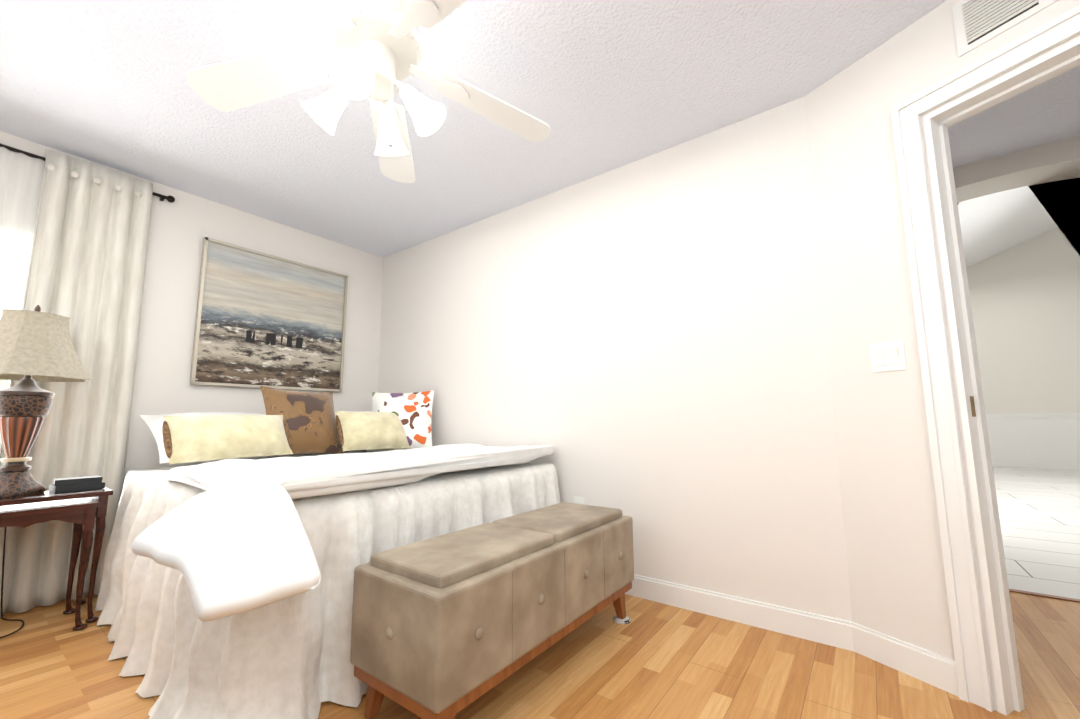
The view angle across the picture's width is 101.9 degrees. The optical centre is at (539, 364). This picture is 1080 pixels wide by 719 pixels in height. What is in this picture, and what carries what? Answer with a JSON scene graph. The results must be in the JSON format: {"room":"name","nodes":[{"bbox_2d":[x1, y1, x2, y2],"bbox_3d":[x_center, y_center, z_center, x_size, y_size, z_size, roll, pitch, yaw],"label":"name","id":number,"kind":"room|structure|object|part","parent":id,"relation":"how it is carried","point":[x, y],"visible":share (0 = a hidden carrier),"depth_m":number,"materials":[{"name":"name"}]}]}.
{"room":"bedroom","nodes":[
{"label":"bedroom","id":0,"kind":"room"},
{"bbox_2d":[0,131,382,484],"bbox_3d":[-2.436,0.066,2.746,0.150,2.440,3.320,-6,-9,36],"label":"wall","id":1,"kind":"structure","parent":0,"point":[183,225],"depth_m":2.89,"materials":[{"name":"white paint"}]},
{"bbox_2d":[0,143,174,616],"bbox_3d":[-2.778,0.000,2.074,0.110,2.396,1.495,-6,-9,36],"label":"curtain","id":2,"kind":"object","parent":1,"relation":"attached to","point":[74,232],"visible":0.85,"depth_m":2.39,"materials":[{"name":"white fabric"}]},
{"bbox_2d":[189,237,347,391],"bbox_3d":[-1.954,-0.317,3.285,0.040,0.990,1.010,-6,-9,36],"label":"picture","id":3,"kind":"object","parent":1,"relation":"attached to","point":[268,320],"visible":0.96,"depth_m":3.21,"materials":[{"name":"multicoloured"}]},
{"bbox_2d":[0,589,1079,718],"bbox_3d":[0.080,1.158,1.404,5.900,0.106,4.510,-6,-9,36],"label":"floor","id":4,"kind":"structure","parent":0,"point":[654,660],"depth_m":1.59,"materials":[{"name":"laminate"}]},
{"bbox_2d":[0,487,112,630],"bbox_3d":[-2.364,0.893,1.961,0.432,0.601,0.567,-6,-9,36],"label":"table","id":5,"kind":"object","parent":4,"relation":"on","point":[81,510],"visible":1,"depth_m":2.02,"materials":[{"name":"brown wood"}]},
{"bbox_2d":[0,305,90,637],"bbox_3d":[-2.518,0.436,1.901,0.429,1.493,0.711,-6,-9,36],"label":"table lamp","id":6,"kind":"object","parent":5,"relation":"on","point":[36,344],"depth_m":2.00,"materials":[{"name":"beige fabric"}]},
{"bbox_3d":[-2.595,0.871,1.842,0.306,0.618,0.610,-6,-9,36],"label":"lamp cord","id":7,"kind":"part","parent":6,"relation":"part of","materials":[{"name":"black plastic"}]},
{"bbox_3d":[-2.417,-0.088,2.084,0.402,0.305,0.402,-6,-9,36],"label":"lamp shade","id":8,"kind":"part","parent":6,"relation":"part of","materials":[{"name":"beige fabric"}]},
{"bbox_2d":[48,475,105,492],"bbox_3d":[-2.287,0.587,2.167,0.139,0.057,0.175,-5,-9,33],"label":"books","id":9,"kind":"object","parent":5,"relation":"on","point":[67,484],"visible":1,"depth_m":2.13,"materials":[{"name":"black paper"}]},
{"bbox_2d":[95,386,559,718],"bbox_3d":[-1.052,0.648,2.314,2.258,1.161,1.953,-6,-9,36],"label":"bed","id":10,"kind":"object","parent":4,"relation":"on","point":[226,588],"visible":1,"depth_m":1.53,"materials":[{"name":"white fabric"}]},
{"bbox_2d":[130,443,553,621],"bbox_3d":[-0.726,0.557,2.058,1.445,0.305,1.950,-6,-9,36],"label":"comforter","id":11,"kind":"object","parent":10,"relation":"on","point":[243,535],"depth_m":1.52,"materials":[{"name":"white fabric"}]},
{"bbox_2d":[350,502,633,718],"bbox_3d":[-0.075,0.902,1.735,0.436,0.500,1.215,-6,-9,36],"label":"bench","id":12,"kind":"object","parent":4,"relation":"on","point":[448,625],"visible":0.98,"depth_m":1.36,"materials":[{"name":"brown fabric"}]},
{"bbox_2d":[0,0,1079,257],"bbox_3d":[0.178,-1.341,1.788,6.000,0.080,4.750,-6,-9,36],"label":"ceiling","id":13,"kind":"structure","parent":0,"point":[600,86],"depth_m":2.06,"materials":[{"name":"white paint"}]},
{"bbox_2d":[186,0,550,182],"bbox_3d":[-0.537,-1.024,1.455,1.261,0.625,1.280,-6,-9,36],"label":"ceiling fan","id":14,"kind":"object","parent":13,"relation":"hanging from","point":[381,38],"depth_m":1.51,"materials":[{"name":"white"}]},
{"bbox_3d":[-0.535,-0.881,1.402,0.012,0.140,0.012,-3,-8,22],"label":"fan chain","id":15,"kind":"part","parent":14,"relation":"part of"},
{"bbox_2d":[301,49,445,155],"bbox_3d":[-0.555,-0.853,1.468,0.378,0.146,0.378,-7,-10,43],"label":"shades","id":16,"kind":"object","parent":14,"relation":"attached to","point":[350,73],"visible":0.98,"depth_m":1.44,"materials":[{"name":"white glass"}]},
{"bbox_3d":[-0.488,-0.829,1.440,0.015,0.235,0.015,-2,-8,16],"label":"fan chain","id":17,"kind":"part","parent":14,"relation":"part of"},
{"bbox_2d":[377,96,851,621],"bbox_3d":[-0.041,0.079,2.954,3.440,2.440,0.120,-6,-9,36],"label":"wall","id":18,"kind":"structure","parent":0,"point":[642,343],"depth_m":2.34,"materials":[{"name":"white paint"}]},
{"bbox_2d":[574,496,583,504],"bbox_3d":[0.230,0.836,2.578,0.070,0.114,0.007,-6,-9,36],"label":"electrical outlet plate","id":19,"kind":"object","parent":18,"relation":"attached to","point":[578,500],"visible":0.33,"depth_m":2.58,"materials":[{"name":"white plastic"}]},
{"bbox_2d":[805,0,1079,710],"bbox_3d":[1.687,-0.155,1.196,0.120,2.440,1.800,3,-8,-26],"label":"wall","id":20,"kind":"structure","parent":0,"point":[896,575],"depth_m":1.73,"materials":[{"name":"white paint"}]},
{"bbox_2d":[625,574,958,696],"bbox_3d":[-0.424,1.026,1.133,4.833,0.107,3.050,-6,-9,36],"label":"baseboard","id":21,"kind":"structure","parent":20,"relation":"attached to","point":[929,667],"depth_m":1.84,"materials":[{"name":"white wood"}]},
{"bbox_2d":[869,339,906,372],"bbox_3d":[1.353,-0.033,1.709,0.016,0.116,0.116,3,-8,-26],"label":"switch plate","id":22,"kind":"object","parent":20,"relation":"attached to","point":[887,356],"visible":1,"depth_m":1.71,"materials":[{"name":"white plastic"}]},
{"bbox_2d":[891,5,1079,715],"bbox_3d":[1.681,-0.004,1.179,0.162,2.136,1.002,3,-8,-26],"label":"door frame","id":23,"kind":"structure","parent":20,"relation":"attached to","point":[967,622],"depth_m":1.51,"materials":[{"name":"white wood"}]},
{"bbox_2d":[952,0,1058,56],"bbox_3d":[1.578,-1.219,1.387,0.014,0.200,0.410,3,-8,-26],"label":"air vent","id":24,"kind":"object","parent":20,"relation":"in","point":[977,23],"visible":1,"depth_m":1.49,"materials":[{"name":"white metal"}]},
{"bbox_2d":[958,186,1057,267],"bbox_3d":[7.223,-2.461,6.401,6.600,2.674,11.400,-6,-9,36],"label":"ceiling","id":25,"kind":"structure","parent":0,"point":[993,224],"depth_m":6.93,"materials":[{"name":"white paint"}]},
{"bbox_2d":[953,135,1079,255],"bbox_3d":[4.338,-1.920,1.552,5.560,6.000,0.260,-6,-9,36],"label":"wall","id":26,"kind":"structure","parent":0,"point":[1048,174],"depth_m":2.55,"materials":[{"name":"white paint"}]},
{"bbox_2d":[966,227,1079,413],"bbox_3d":[8.941,-1.060,8.533,6.600,6.000,0.120,-6,-9,36],"label":"wall","id":27,"kind":"structure","parent":0,"point":[1025,301],"depth_m":8.22,"materials":[{"name":"white paint"}]},
{"bbox_2d":[986,413,1079,470],"bbox_3d":[8.950,0.849,8.203,6.500,2.130,0.022,-6,-9,36],"label":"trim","id":28,"kind":"structure","parent":27,"relation":"attached to","point":[1043,441],"depth_m":8.03,"materials":[{"name":"white"}]},
{"bbox_2d":[993,467,1079,598],"bbox_3d":[6.407,1.550,4.757,6.600,0.100,8.510,-6,-9,36],"label":"floor","id":29,"kind":"structure","parent":0,"point":[1039,513],"depth_m":3.69,"materials":[{"name":"white tile"}]}
]}

